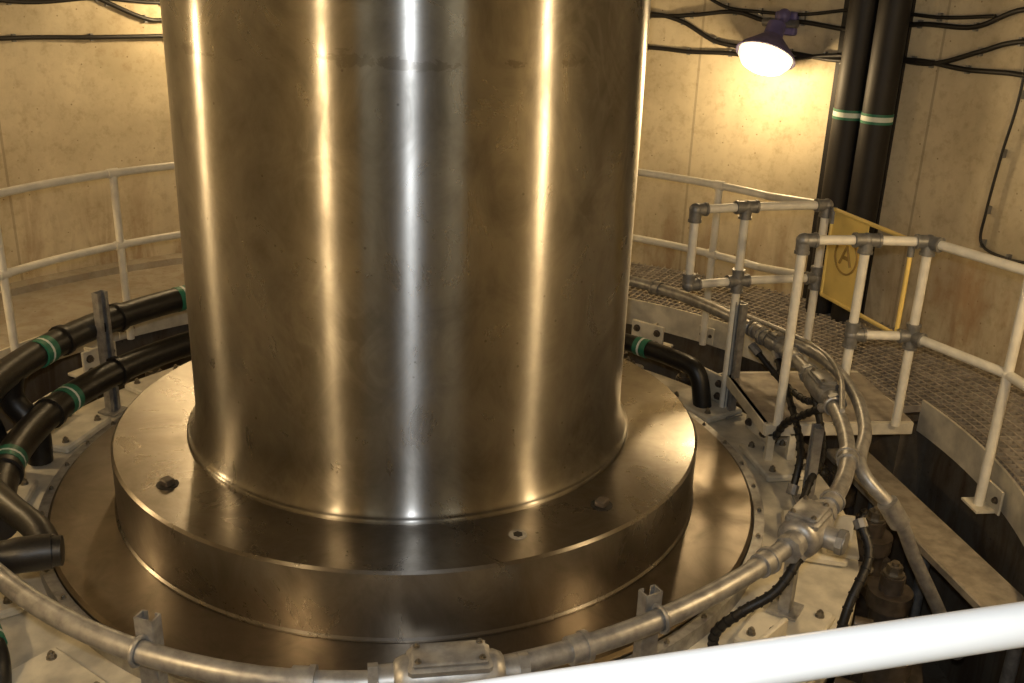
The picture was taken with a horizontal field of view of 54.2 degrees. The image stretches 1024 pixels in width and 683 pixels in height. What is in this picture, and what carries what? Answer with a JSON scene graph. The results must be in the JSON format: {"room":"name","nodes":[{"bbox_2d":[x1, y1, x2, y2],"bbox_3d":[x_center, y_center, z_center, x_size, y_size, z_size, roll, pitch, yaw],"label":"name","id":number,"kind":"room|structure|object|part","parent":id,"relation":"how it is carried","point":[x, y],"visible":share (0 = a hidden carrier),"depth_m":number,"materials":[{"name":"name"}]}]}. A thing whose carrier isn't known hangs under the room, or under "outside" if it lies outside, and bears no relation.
{"room":"power station hall","nodes":[
{"label":"power station hall","id":0,"kind":"room"},
{"bbox_2d":[0,253,184,349],"bbox_3d":[-2.328,0.217,5.709,3.506,0.170,7.462,10,22,21],"label":"floor","id":1,"kind":"structure","parent":0,"point":[42,303],"depth_m":7.04,"materials":[{"name":"concrete"}]},
{"bbox_2d":[0,0,1023,377],"bbox_3d":[-0.475,-0.499,4.725,8.100,5.290,7.856,0,21,-6],"label":"wall","id":2,"kind":"structure","parent":0,"point":[68,107],"depth_m":7.04,"materials":[{"name":"beige concrete"}]},
{"bbox_2d":[0,0,1023,263],"bbox_3d":[-0.423,-1.561,6.415,6.934,1.539,3.358,0,21,-6],"label":"cables","id":3,"kind":"object","parent":2,"relation":"attached to","point":[829,57],"depth_m":6.70,"materials":[{"name":"black rubber"}]},
{"bbox_2d":[736,8,798,76],"bbox_3d":[1.772,-2.061,6.903,0.458,0.450,0.498,0,21,-6],"label":"wall lamp","id":4,"kind":"object","parent":2,"relation":"attached to","point":[766,53],"depth_m":6.81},
{"bbox_2d":[802,0,915,323],"bbox_3d":[2.320,-1.921,6.542,0.275,3.730,0.560,-15,26,-37],"label":"pipes","id":5,"kind":"object","parent":2,"relation":"attached to","point":[873,45],"visible":0.73,"depth_m":6.56,"materials":[{"name":"black paint"}]},
{"bbox_2d":[0,323,1023,682],"bbox_3d":[-0.450,1.153,5.478,6.170,1.290,5.526,0,21,-6],"label":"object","id":6,"kind":"object","parent":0,"point":[927,471],"visible":0.05,"depth_m":5.75,"materials":[{"name":"metal"}]},
{"bbox_2d":[628,262,1023,490],"bbox_3d":[2.075,0.328,5.862,2.033,0.101,5.972,-6,22,-20],"label":"walkway grating","id":7,"kind":"object","parent":6,"relation":"on","point":[966,393],"visible":0.57,"depth_m":6.18,"materials":[{"name":"metal"}]},
{"bbox_2d":[0,298,1023,545],"bbox_3d":[-0.428,0.472,5.230,5.770,0.240,5.103,0,21,-6],"label":"walkway edge","id":8,"kind":"object","parent":7,"relation":"attached to","point":[941,430],"depth_m":5.94,"materials":[{"name":"beige paint"}]},
{"bbox_3d":[-2.503,0.103,5.977,0.187,0.180,0.240,13,23,26],"label":"gusset bracket","id":9,"kind":"part","parent":8,"relation":"part of","materials":[{"name":"white metal"}]},
{"bbox_2d":[0,162,767,351],"bbox_3d":[-1.306,-0.152,5.479,3.197,1.129,5.344,18,26,36],"label":"handrail","id":10,"kind":"object","parent":8,"relation":"attached to","point":[706,334],"visible":0.35,"depth_m":6.35,"materials":[{"name":"white metal"}]},
{"bbox_3d":[0.929,-0.051,6.638,0.240,0.180,0.187,18,26,36],"label":"gusset bracket","id":11,"kind":"part","parent":8,"relation":"part of","materials":[{"name":"white metal"}]},
{"bbox_2d":[682,192,1023,515],"bbox_3d":[1.742,0.095,5.058,0.925,1.268,2.758,-7,23,-23],"label":"handrail","id":12,"kind":"object","parent":7,"relation":"on","point":[989,497],"visible":0.98,"depth_m":5.09,"materials":[{"name":"white metal"}]},
{"bbox_2d":[819,207,914,330],"bbox_3d":[1.898,-0.388,5.394,0.035,0.523,0.718,-4,22,-16],"label":"safety gate","id":13,"kind":"object","parent":12,"relation":"attached to","point":[840,266],"visible":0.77,"depth_m":5.54,"materials":[{"name":"yellow metal"}]},
{"bbox_2d":[93,649,949,682],"bbox_3d":[-0.544,1.883,5.505,7.500,0.100,7.500,0,21,-6],"label":"floor","id":14,"kind":"structure","parent":0,"point":[931,672],"depth_m":5.64,"materials":[{"name":"concrete"}]},
{"bbox_2d":[0,360,858,682],"bbox_3d":[-0.520,1.179,5.236,4.320,1.410,4.319,0,21,-6],"label":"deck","id":15,"kind":"object","parent":14,"relation":"on","point":[39,652],"depth_m":4.44,"materials":[{"name":"beige paint"}]},
{"bbox_2d":[91,289,126,416],"bbox_3d":[-2.268,0.064,5.595,0.120,0.720,0.120,10,22,20],"label":"post","id":16,"kind":"object","parent":15,"relation":"on","point":[100,302],"visible":0.84,"depth_m":5.56,"materials":[{"name":"metal"}]},
{"bbox_2d":[127,609,168,682],"bbox_3d":[-1.109,1.117,3.085,0.120,0.620,0.165,8,22,15],"label":"post","id":17,"kind":"object","parent":15,"relation":"on","point":[146,629],"visible":0.66,"depth_m":3.00,"materials":[{"name":"metal"}]},
{"bbox_2d":[0,275,962,682],"bbox_3d":[0.249,0.713,4.828,3.769,1.050,4.444,10,22,20],"label":"conduit pipe","id":18,"kind":"object","parent":17,"relation":"attached to","point":[808,527],"visible":0.89,"depth_m":3.21,"materials":[{"name":"metal"}]},
{"bbox_2d":[0,285,711,682],"bbox_3d":[-1.160,0.246,5.443,4.192,0.607,2.478,-16,27,-39],"label":"pipes","id":19,"kind":"object","parent":15,"relation":"on","point":[40,547],"visible":0.73,"depth_m":5.08,"materials":[{"name":"black rubber"}]},
{"bbox_2d":[48,417,753,670],"bbox_3d":[-0.502,0.671,5.042,3.360,0.098,3.360,0,21,-6],"label":"cover plate","id":20,"kind":"object","parent":15,"relation":"on","point":[99,572],"visible":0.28,"depth_m":4.07,"materials":[{"name":"metal"}]},
{"bbox_2d":[110,358,696,642],"bbox_3d":[-0.495,0.470,4.965,2.790,0.328,2.790,0,21,-6],"label":"flange","id":21,"kind":"object","parent":20,"relation":"on","point":[227,552],"visible":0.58,"depth_m":3.89,"materials":[{"name":"metal"}]},
{"bbox_2d":[160,0,650,524],"bbox_3d":[-0.431,-1.361,4.265,2.112,3.650,2.112,0,21,-6],"label":"shaft","id":22,"kind":"object","parent":21,"relation":"on","point":[406,226],"visible":1,"depth_m":3.72,"materials":[{"name":"metal"}]},
{"bbox_2d":[38,411,763,682],"bbox_3d":[-0.502,0.674,5.043,3.460,0.091,3.460,0,21,-6],"label":"ring","id":23,"kind":"object","parent":15,"relation":"on","point":[692,632],"visible":0.31,"depth_m":4.07,"materials":[{"name":"metal"}]},
{"bbox_2d":[632,584,670,657],"bbox_3d":[0.451,1.093,3.319,0.120,0.600,0.171,-9,24,-27],"label":"post","id":24,"kind":"object","parent":15,"relation":"on","point":[646,646],"visible":0.62,"depth_m":3.24,"materials":[{"name":"metal"}]},
{"bbox_3d":[1.253,0.255,6.092,0.187,0.180,0.240,-11,25,-31],"label":"gusset bracket","id":25,"kind":"part","parent":15,"relation":"part of","materials":[{"name":"grey metal"}]},
{"bbox_2d":[724,300,756,418],"bbox_3d":[1.341,0.097,5.867,0.213,0.700,0.120,-9,23,-26],"label":"post","id":26,"kind":"object","parent":15,"relation":"on","point":[741,328],"visible":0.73,"depth_m":5.80,"materials":[{"name":"metal"}]},
{"bbox_3d":[1.438,0.441,5.620,0.187,0.180,0.240,-5,22,-17],"label":"gusset bracket","id":27,"kind":"part","parent":15,"relation":"part of","materials":[{"name":"grey metal"}]},
{"bbox_3d":[0.988,1.167,3.681,0.187,0.180,0.240,21,28,40],"label":"gusset bracket","id":28,"kind":"part","parent":15,"relation":"part of","materials":[{"name":"white metal"}]},
{"bbox_2d":[707,342,873,646],"bbox_3d":[1.321,0.642,4.697,0.578,0.530,2.432,7,22,13],"label":"hoses","id":29,"kind":"object","parent":15,"relation":"on","point":[860,524],"visible":0.68,"depth_m":3.86,"materials":[{"name":"rubber"}]},
{"bbox_2d":[766,502,836,621],"bbox_3d":[1.161,0.855,3.979,0.202,0.541,0.120,14,24,29],"label":"post","id":30,"kind":"object","parent":15,"relation":"on","point":[784,606],"visible":0.37,"depth_m":4.05,"materials":[{"name":"metal"}]},
{"bbox_2d":[792,397,838,503],"bbox_3d":[1.508,0.535,4.904,0.169,0.581,0.120,3,21,1],"label":"post","id":31,"kind":"object","parent":15,"relation":"on","point":[817,430],"visible":0.52,"depth_m":4.89,"materials":[{"name":"metal"}]},
{"bbox_2d":[726,371,913,459],"bbox_3d":[1.702,0.425,5.693,0.825,0.255,0.730,0,21,-6],"label":"access platform","id":32,"kind":"object","parent":15,"relation":"on","point":[755,391],"visible":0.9,"depth_m":5.50,"materials":[{"name":"metal"}]},
{"bbox_3d":[1.493,0.845,4.568,0.187,0.180,0.240,7,21,13],"label":"gusset bracket","id":33,"kind":"part","parent":15,"relation":"part of","materials":[{"name":"white metal"}]},
{"bbox_2d":[84,351,922,682],"bbox_3d":[-0.523,1.273,5.272,5.000,1.208,5.000,0,21,-6],"label":"bolts","id":34,"kind":"object","parent":14,"relation":"on","point":[885,595],"visible":0.13,"depth_m":4.57,"materials":[{"name":"metal"}]},
{"bbox_2d":[826,448,1023,682],"bbox_3d":[2.070,1.446,5.172,0.295,1.125,1.753,-2,21,-9],"label":"support beam","id":35,"kind":"structure","parent":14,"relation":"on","point":[978,583],"depth_m":4.76,"materials":[{"name":"metal"}]},
{"bbox_3d":[0.093,2.123,-0.474,2.700,0.200,4.000,0,21,-6],"label":"floor","id":36,"kind":"structure","parent":0,"visible":0},
{"bbox_2d":[462,601,1023,682],"bbox_3d":[-0.084,0.823,1.118,2.445,1.080,0.119,-3,22,-14],"label":"guard rail","id":37,"kind":"object","parent":36,"relation":"on","point":[823,654],"visible":1,"depth_m":1.01,"materials":[{"name":"white metal"}]}
]}

